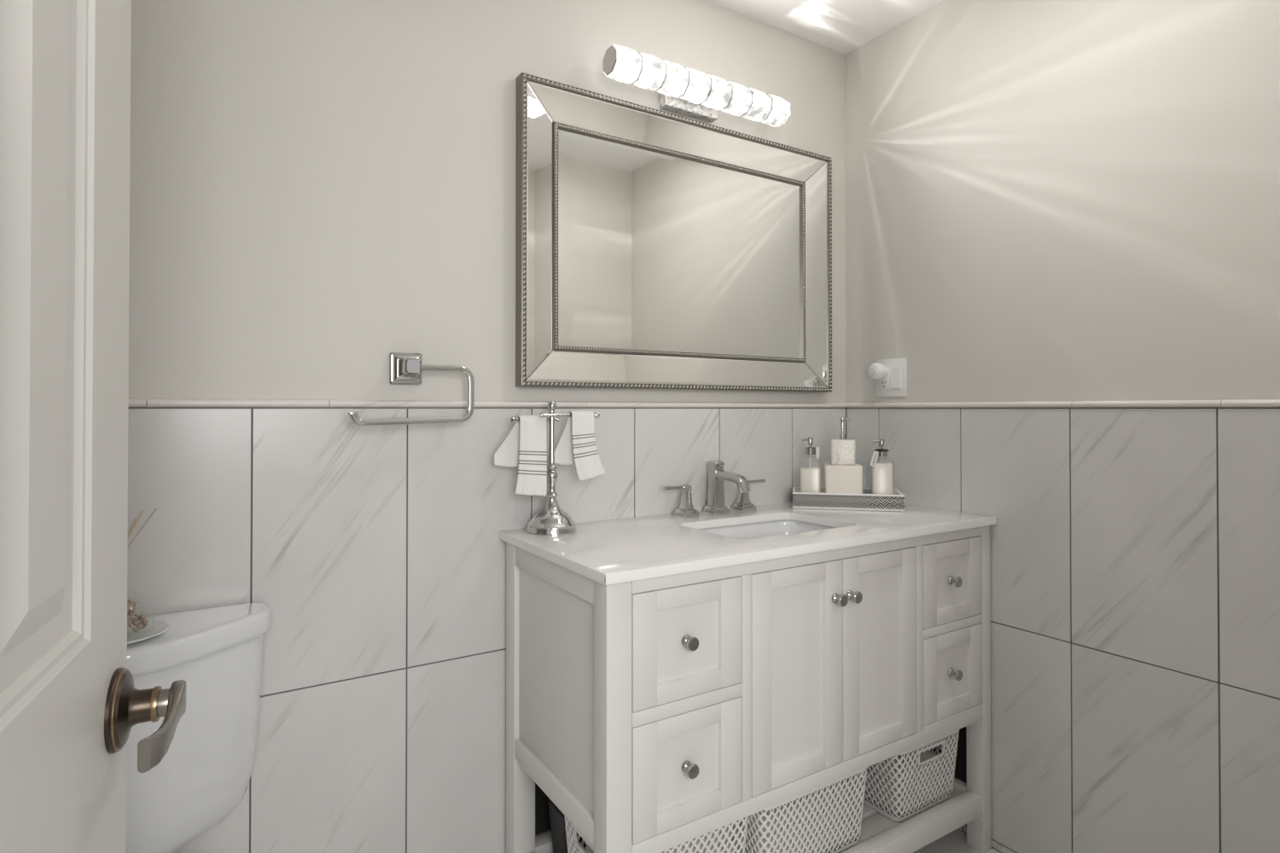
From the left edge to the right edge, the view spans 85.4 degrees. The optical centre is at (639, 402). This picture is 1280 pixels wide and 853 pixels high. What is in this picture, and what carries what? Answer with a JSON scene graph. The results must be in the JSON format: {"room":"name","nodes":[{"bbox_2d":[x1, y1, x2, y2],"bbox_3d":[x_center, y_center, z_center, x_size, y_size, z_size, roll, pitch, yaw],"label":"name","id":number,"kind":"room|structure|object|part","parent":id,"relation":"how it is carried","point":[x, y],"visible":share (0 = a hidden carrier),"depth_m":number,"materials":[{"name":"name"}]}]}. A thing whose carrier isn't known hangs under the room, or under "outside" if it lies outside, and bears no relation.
{"room":"bathroom","nodes":[
{"label":"bathroom","id":0,"kind":"room"},
{"bbox_2d":[127,0,846,852],"bbox_3d":[-0.425,0.005,1.719,2.817,2.578,0.107,0,-1,-32],"label":"wall","id":1,"kind":"structure","parent":0,"point":[321,191],"depth_m":1.55,"materials":[{"name":"white paint"}]},
{"bbox_2d":[347,352,474,426],"bbox_3d":[-0.519,-0.031,1.556,0.283,0.165,0.088,0,-1,-39],"label":"towel ring","id":2,"kind":"object","parent":1,"relation":"attached to","point":[404,369],"visible":1,"depth_m":1.56,"materials":[{"name":"silver metal"}]},
{"bbox_3d":[-0.533,-0.077,1.584,0.072,0.072,0.020,0,-1,-32],"label":"wall plate","id":3,"kind":"part","parent":2,"relation":"part of","materials":[{"name":"silver metal"}]},
{"bbox_3d":[-0.514,-0.079,1.554,0.042,0.042,0.052,0,-1,-32],"label":"post","id":4,"kind":"part","parent":2,"relation":"part of","materials":[{"name":"silver metal"}]},
{"bbox_2d":[128,398,846,407],"bbox_3d":[-0.396,0.004,1.673,2.616,0.017,0.014,0,-1,-32],"label":"trim","id":5,"kind":"structure","parent":1,"relation":"attached to","point":[133,403],"depth_m":1.60,"materials":[{"name":"stone"}]},
{"bbox_2d":[515,72,831,392],"bbox_3d":[0.162,-0.424,2.013,1.094,0.776,0.042,0,-1,-32],"label":"wall mirror","id":6,"kind":"object","parent":1,"relation":"attached to","point":[655,249],"visible":1,"depth_m":1.95,"materials":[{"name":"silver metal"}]},
{"bbox_3d":[0.152,-0.423,2.014,0.892,0.584,0.027,0,-1,-32],"label":"frame","id":7,"kind":"part","parent":6,"relation":"part of","materials":[{"name":"silver metal"}]},
{"bbox_2d":[602,44,790,127],"bbox_3d":[0.162,-0.882,1.967,0.604,0.093,0.127,0,-1,-32],"label":"vanity light","id":8,"kind":"object","parent":1,"relation":"attached to","point":[690,92],"visible":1,"depth_m":1.92,"materials":[{"name":"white glass"}]},
{"bbox_3d":[0.142,-0.881,2.010,0.188,0.093,0.033,0,-1,-32],"label":"plate","id":9,"kind":"part","parent":8,"relation":"part of","materials":[{"name":"silver metal"}]},
{"bbox_2d":[707,0,943,54],"bbox_3d":[-0.009,-1.250,1.072,2.817,0.080,1.664,0,-1,-32],"label":"ceiling","id":10,"kind":"structure","parent":0,"point":[842,26],"depth_m":2.15,"materials":[{"name":"white paint"}]},
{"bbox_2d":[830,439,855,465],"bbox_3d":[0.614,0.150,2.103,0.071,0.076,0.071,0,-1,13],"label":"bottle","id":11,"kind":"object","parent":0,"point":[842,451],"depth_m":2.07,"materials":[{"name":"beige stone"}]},
{"bbox_2d":[913,829,1000,852],"bbox_3d":[0.436,1.252,0.344,2.817,0.060,3.334,0,-1,-32],"label":"floor","id":12,"kind":"structure","parent":0,"point":[955,841],"depth_m":1.93,"materials":[{"name":"grey tile"}]},
{"bbox_2d":[125,602,270,852],"bbox_3d":[-0.798,0.815,1.012,0.493,0.826,0.636,0,-1,-32],"label":"toilet","id":13,"kind":"object","parent":12,"relation":"on","point":[205,772],"visible":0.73,"depth_m":1.23,"materials":[{"name":"white ceramic"}]},
{"bbox_2d":[127,508,157,549],"bbox_3d":[-0.972,0.297,1.245,0.172,0.214,0.052,0,-1,-32],"label":"reed diffuser","id":14,"kind":"object","parent":13,"relation":"on","point":[133,526],"visible":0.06,"depth_m":1.27,"materials":[{"name":"brown wood"}]},
{"bbox_2d":[127,620,169,645],"bbox_3d":[-0.885,0.397,1.176,0.143,0.012,0.143,0,-1,-32],"label":"dish","id":15,"kind":"object","parent":13,"relation":"on","point":[154,628],"visible":0.32,"depth_m":1.19,"materials":[{"name":"white ceramic"}]},
{"bbox_2d":[127,592,148,633],"bbox_3d":[-0.885,0.359,1.177,0.100,0.072,0.100,0,-1,-32],"label":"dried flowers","id":16,"kind":"object","parent":15,"relation":"on","point":[143,622],"visible":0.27,"depth_m":1.19,"materials":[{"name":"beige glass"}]},
{"bbox_3d":[-0.910,0.426,1.193,0.493,0.046,0.216,0,-1,-32],"label":"tank lid","id":17,"kind":"part","parent":13,"relation":"part of","materials":[{"name":"white ceramic"}]},
{"bbox_2d":[506,525,991,852],"bbox_3d":[0.330,0.786,1.796,1.223,0.900,0.528,0,-1,-32],"label":"vanity cabinet","id":18,"kind":"object","parent":12,"relation":"on","point":[658,714],"visible":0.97,"depth_m":1.53,"materials":[{"name":"white paint"}]},
{"bbox_3d":[-0.290,0.785,1.684,0.054,0.900,0.055,0,-1,-32],"label":"leg","id":19,"kind":"part","parent":18,"relation":"part of","materials":[{"name":"white paint"}]},
{"bbox_3d":[0.198,0.973,2.018,1.128,0.214,0.004,0,-1,-32],"label":"panel","id":20,"kind":"part","parent":18,"relation":"part of","materials":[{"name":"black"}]},
{"bbox_3d":[-0.184,0.588,1.486,0.018,0.509,0.396,0,-1,-32],"label":"panel","id":21,"kind":"part","parent":18,"relation":"part of","materials":[{"name":"white paint"}]},
{"bbox_2d":[547,797,586,852],"bbox_3d":[-0.060,0.989,1.707,0.340,0.206,0.134,0,-1,-32],"label":"storage bin","id":22,"kind":"object","parent":18,"relation":"on","point":[558,834],"visible":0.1,"depth_m":1.62,"materials":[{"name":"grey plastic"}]},
{"bbox_3d":[-0.051,0.781,1.305,0.054,0.900,0.050,0,-1,-32],"label":"leg","id":23,"kind":"part","parent":18,"relation":"part of","materials":[{"name":"white paint"}]},
{"bbox_2d":[564,816,748,852],"bbox_3d":[0.037,0.987,1.540,0.366,0.207,0.250,0,-1,-32],"label":"storage basket","id":24,"kind":"object","parent":18,"relation":"on","point":[737,830],"visible":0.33,"depth_m":1.50,"materials":[{"name":"white plastic"}]},
{"bbox_2d":[584,823,735,852],"bbox_3d":[0.043,1.006,1.544,0.305,0.159,0.184,0,-1,-32],"label":"folded cloth","id":25,"kind":"object","parent":24,"relation":"in","point":[588,850],"visible":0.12,"depth_m":1.51,"materials":[{"name":"white fabric"}]},
{"bbox_3d":[0.094,0.722,1.380,0.266,0.216,0.020,0,-1,-32],"label":"drawer","id":26,"kind":"part","parent":18,"relation":"part of","materials":[{"name":"white paint"}]},
{"bbox_3d":[0.094,0.473,1.382,0.266,0.220,0.020,0,-1,-32],"label":"drawer","id":27,"kind":"part","parent":18,"relation":"part of","materials":[{"name":"white paint"}]},
{"bbox_3d":[0.099,0.474,1.369,0.028,0.028,0.028,0,-1,-32],"label":"knob","id":28,"kind":"part","parent":18,"relation":"part of","materials":[{"name":"silver metal"}]},
{"bbox_3d":[0.099,0.724,1.366,0.028,0.028,0.028,0,-1,-32],"label":"knob","id":29,"kind":"part","parent":18,"relation":"part of","materials":[{"name":"silver metal"}]},
{"bbox_2d":[499,501,996,585],"bbox_3d":[0.320,0.326,1.809,1.241,0.020,0.530,0,-1,-32],"label":"countertop","id":30,"kind":"structure","parent":18,"relation":"on","point":[619,550],"depth_m":1.61,"materials":[{"name":"white stone"}]},
{"bbox_2d":[509,401,599,535],"bbox_3d":[-0.206,0.155,1.702,0.208,0.318,0.122,0,-1,1],"label":"towel stand","id":31,"kind":"object","parent":30,"relation":"on","point":[551,520],"visible":0.99,"depth_m":1.68,"materials":[{"name":"silver metal"}]},
{"bbox_2d":[494,414,546,496],"bbox_3d":[-0.286,0.129,1.668,0.124,0.198,0.045,0,-1,-32],"label":"hand towel","id":32,"kind":"object","parent":31,"relation":"hanging from","point":[525,447],"visible":0.99,"depth_m":1.67,"materials":[{"name":"fabric"}]},
{"bbox_3d":[-0.256,0.042,1.687,0.129,0.016,0.015,0,-1,-32],"label":"arm","id":33,"kind":"part","parent":31,"relation":"part of","materials":[{"name":"silver metal"}]},
{"bbox_3d":[-0.172,0.032,1.714,0.164,0.016,0.015,0,-1,-32],"label":"arm","id":34,"kind":"part","parent":31,"relation":"part of","materials":[{"name":"silver metal"}]},
{"bbox_2d":[554,410,606,481],"bbox_3d":[-0.148,0.108,1.732,0.135,0.174,0.039,0,-1,-17],"label":"hand towel","id":35,"kind":"object","parent":31,"relation":"hanging from","point":[577,445],"visible":1,"depth_m":1.72,"materials":[{"name":"fabric"}]},
{"bbox_2d":[663,460,765,517],"bbox_3d":[0.246,0.243,1.964,0.368,0.149,0.165,0,-1,-32],"label":"faucet","id":36,"kind":"object","parent":30,"relation":"on","point":[716,503],"visible":1,"depth_m":1.99,"materials":[{"name":"silver metal"}]},
{"bbox_3d":[0.098,0.236,1.923,0.072,0.011,0.011,0,-1,-36],"label":"lever","id":37,"kind":"part","parent":36,"relation":"part of","materials":[{"name":"silver metal"}]},
{"bbox_3d":[0.130,0.273,1.945,0.055,0.088,0.055,0,-1,-32],"label":"handle","id":38,"kind":"part","parent":36,"relation":"part of","materials":[{"name":"silver metal"}]},
{"bbox_3d":[0.221,0.243,2.012,0.057,0.149,0.057,0,-1,-32],"label":"spout","id":39,"kind":"part","parent":36,"relation":"part of","materials":[{"name":"silver metal"}]},
{"bbox_3d":[0.259,0.223,1.951,0.025,0.058,0.130,0,-1,-32],"label":"spout arm","id":40,"kind":"part","parent":36,"relation":"part of","materials":[{"name":"silver metal"}]},
{"bbox_3d":[0.310,0.274,2.064,0.055,0.088,0.055,0,-1,-32],"label":"handle","id":41,"kind":"part","parent":36,"relation":"part of","materials":[{"name":"silver metal"}]},
{"bbox_3d":[0.344,0.238,2.084,0.072,0.011,0.011,0,-1,-29],"label":"lever","id":42,"kind":"part","parent":36,"relation":"part of","materials":[{"name":"silver metal"}]},
{"bbox_2d":[696,519,837,539],"bbox_3d":[0.332,0.405,1.793,0.422,0.137,0.284,0,-1,-32],"label":"sink","id":43,"kind":"object","parent":30,"relation":"in","point":[778,527],"visible":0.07,"depth_m":1.95,"materials":[{"name":"white ceramic"}]},
{"bbox_2d":[792,487,904,511],"bbox_3d":[0.630,0.295,2.122,0.318,0.048,0.152,0,-1,13],"label":"tray","id":44,"kind":"object","parent":30,"relation":"on","point":[866,501],"visible":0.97,"depth_m":2.05,"materials":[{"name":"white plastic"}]},
{"bbox_2d":[800,437,820,493],"bbox_3d":[0.522,0.209,2.127,0.068,0.202,0.068,0,-1,13],"label":"soap dispenser","id":45,"kind":"object","parent":44,"relation":"on","point":[810,477],"visible":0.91,"depth_m":2.10,"materials":[{"name":"clear glass"}]},
{"bbox_2d":[824,463,862,494],"bbox_3d":[0.615,0.249,2.102,0.109,0.121,0.084,0,-1,13],"label":"canister","id":46,"kind":"object","parent":44,"relation":"in","point":[838,479],"visible":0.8,"depth_m":2.06,"materials":[{"name":"white ceramic"}]},
{"bbox_2d":[830,417,855,465],"bbox_3d":[0.614,0.117,2.103,0.071,0.142,0.071,0,-1,13],"label":"soap dispenser","id":47,"kind":"object","parent":46,"relation":"on","point":[842,450],"visible":1,"depth_m":2.07,"materials":[{"name":"beige stone"}]},
{"bbox_2d":[869,438,892,494],"bbox_3d":[0.720,0.210,2.072,0.070,0.200,0.066,0,-1,13],"label":"soap dispenser","id":48,"kind":"object","parent":44,"relation":"on","point":[881,473],"visible":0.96,"depth_m":2.04,"materials":[{"name":"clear glass"}]},
{"bbox_3d":[0.324,1.107,1.803,1.215,0.055,0.488,0,-1,-32],"label":"shelf frame","id":49,"kind":"part","parent":18,"relation":"part of","materials":[{"name":"white paint"}]},
{"bbox_3d":[0.347,0.598,1.541,0.275,0.466,0.020,0,-1,-32],"label":"cabinet door","id":50,"kind":"part","parent":18,"relation":"part of","materials":[{"name":"white paint"}]},
{"bbox_2d":[732,768,866,852],"bbox_3d":[0.357,0.989,1.721,0.366,0.207,0.250,0,-1,-32],"label":"storage basket","id":51,"kind":"object","parent":18,"relation":"in","point":[852,838],"visible":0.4,"depth_m":1.62,"materials":[{"name":"white plastic"}]},
{"bbox_2d":[731,779,850,852],"bbox_3d":[0.355,1.015,1.719,0.313,0.144,0.180,0,-1,-32],"label":"folded cloth","id":52,"kind":"object","parent":51,"relation":"in","point":[764,818],"visible":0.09,"depth_m":1.64,"materials":[{"name":"white fabric"}]},
{"bbox_3d":[0.456,0.451,1.582,0.028,0.028,0.028,0,-1,-32],"label":"knob","id":53,"kind":"part","parent":18,"relation":"part of","materials":[{"name":"silver metal"}]},
{"bbox_3d":[0.497,0.451,1.609,0.028,0.028,0.028,0,-1,-32],"label":"knob","id":54,"kind":"part","parent":18,"relation":"part of","materials":[{"name":"silver metal"}]},
{"bbox_3d":[0.580,0.599,1.688,0.268,0.466,0.020,0,-1,-32],"label":"cabinet door","id":55,"kind":"part","parent":18,"relation":"part of","materials":[{"name":"white paint"}]},
{"bbox_2d":[846,729,959,822],"bbox_3d":[0.682,0.991,1.995,0.282,0.207,0.366,0,-1,-32],"label":"storage basket","id":56,"kind":"object","parent":18,"relation":"on","point":[949,742],"visible":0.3,"depth_m":1.84,"materials":[{"name":"white plastic"}]},
{"bbox_2d":[847,747,942,811],"bbox_3d":[0.684,1.035,1.996,0.209,0.109,0.290,0,-1,-32],"label":"folded cloth","id":57,"kind":"object","parent":56,"relation":"in","point":[928,754],"visible":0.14,"depth_m":1.87,"materials":[{"name":"white fabric"}]},
{"bbox_3d":[0.826,0.473,1.844,0.255,0.211,0.020,0,-1,-32],"label":"drawer","id":58,"kind":"part","parent":18,"relation":"part of","materials":[{"name":"white paint"}]},
{"bbox_3d":[0.826,0.715,1.842,0.255,0.218,0.020,0,-1,-32],"label":"drawer","id":59,"kind":"part","parent":18,"relation":"part of","materials":[{"name":"white paint"}]},
{"bbox_3d":[0.832,0.718,1.829,0.028,0.028,0.028,0,-1,-32],"label":"knob","id":60,"kind":"part","parent":18,"relation":"part of","materials":[{"name":"silver metal"}]},
{"bbox_3d":[0.832,0.473,1.832,0.028,0.028,0.028,0,-1,-32],"label":"knob","id":61,"kind":"part","parent":18,"relation":"part of","materials":[{"name":"silver metal"}]},
{"bbox_3d":[0.944,0.787,1.933,0.038,0.900,0.050,0,-1,-32],"label":"leg","id":62,"kind":"part","parent":18,"relation":"part of","materials":[{"name":"white paint"}]},
{"bbox_2d":[844,0,1279,852],"bbox_3d":[1.163,0.006,1.742,0.107,2.578,1.564,0,-1,-32],"label":"wall","id":63,"kind":"structure","parent":0,"point":[1046,200],"depth_m":1.71,"materials":[{"name":"white paint"}]},
{"bbox_2d":[875,358,907,396],"bbox_3d":[0.800,-0.078,2.218,0.012,0.121,0.117,0,-1,-32],"label":"switch plate","id":64,"kind":"object","parent":63,"relation":"attached to","point":[894,384],"visible":0.75,"depth_m":2.20,"materials":[{"name":"white plastic"}]},
{"bbox_2d":[867,362,888,379],"bbox_3d":[0.762,-0.099,2.225,0.053,0.055,0.055,0,-1,-32],"label":"plug","id":65,"kind":"object","parent":64,"relation":"attached to","point":[875,371],"visible":1,"depth_m":2.21,"materials":[{"name":"white plastic"}]},
{"bbox_2d":[879,367,888,389],"bbox_3d":[0.787,-0.078,2.237,0.002,0.068,0.035,0,-1,-32],"label":"outlet","id":66,"kind":"object","parent":64,"relation":"attached to","point":[883,381],"depth_m":2.23,"materials":[{"name":"grey plastic"}]},
{"bbox_2d":[890,366,901,388],"bbox_3d":[0.810,-0.079,2.197,0.006,0.068,0.035,0,-1,-32],"label":"rocker switch","id":67,"kind":"object","parent":64,"relation":"attached to","point":[895,371],"depth_m":2.20,"materials":[{"name":"white plastic"}]},
{"bbox_2d":[845,399,1279,407],"bbox_3d":[1.085,0.005,1.764,0.014,0.017,1.443,0,-1,-32],"label":"trim","id":68,"kind":"structure","parent":63,"relation":"attached to","point":[1225,403],"depth_m":1.71,"materials":[{"name":"stone"}]},
{"bbox_3d":[0.403,0.034,0.408,2.617,2.498,0.120,0,-1,-32],"label":"wall","id":69,"kind":"structure","parent":0,"visible":0},
{"bbox_2d":[0,0,186,852],"bbox_3d":[-0.368,0.202,0.395,0.093,2.018,0.703,0,-1,-25],"label":"door","id":70,"kind":"structure","parent":69,"relation":"in","point":[70,702],"depth_m":0.54,"materials":[{"name":"white paint"}]},
{"bbox_3d":[-0.491,0.297,0.676,0.034,0.077,0.077,0,-1,-25],"label":"handle","id":71,"kind":"part","parent":70,"relation":"part of","materials":[{"name":"brown metal"}]},
{"bbox_3d":[-0.445,0.300,0.651,0.016,0.042,0.114,0,-1,-21],"label":"lever","id":72,"kind":"part","parent":70,"relation":"part of","materials":[{"name":"grey metal"}]}
]}

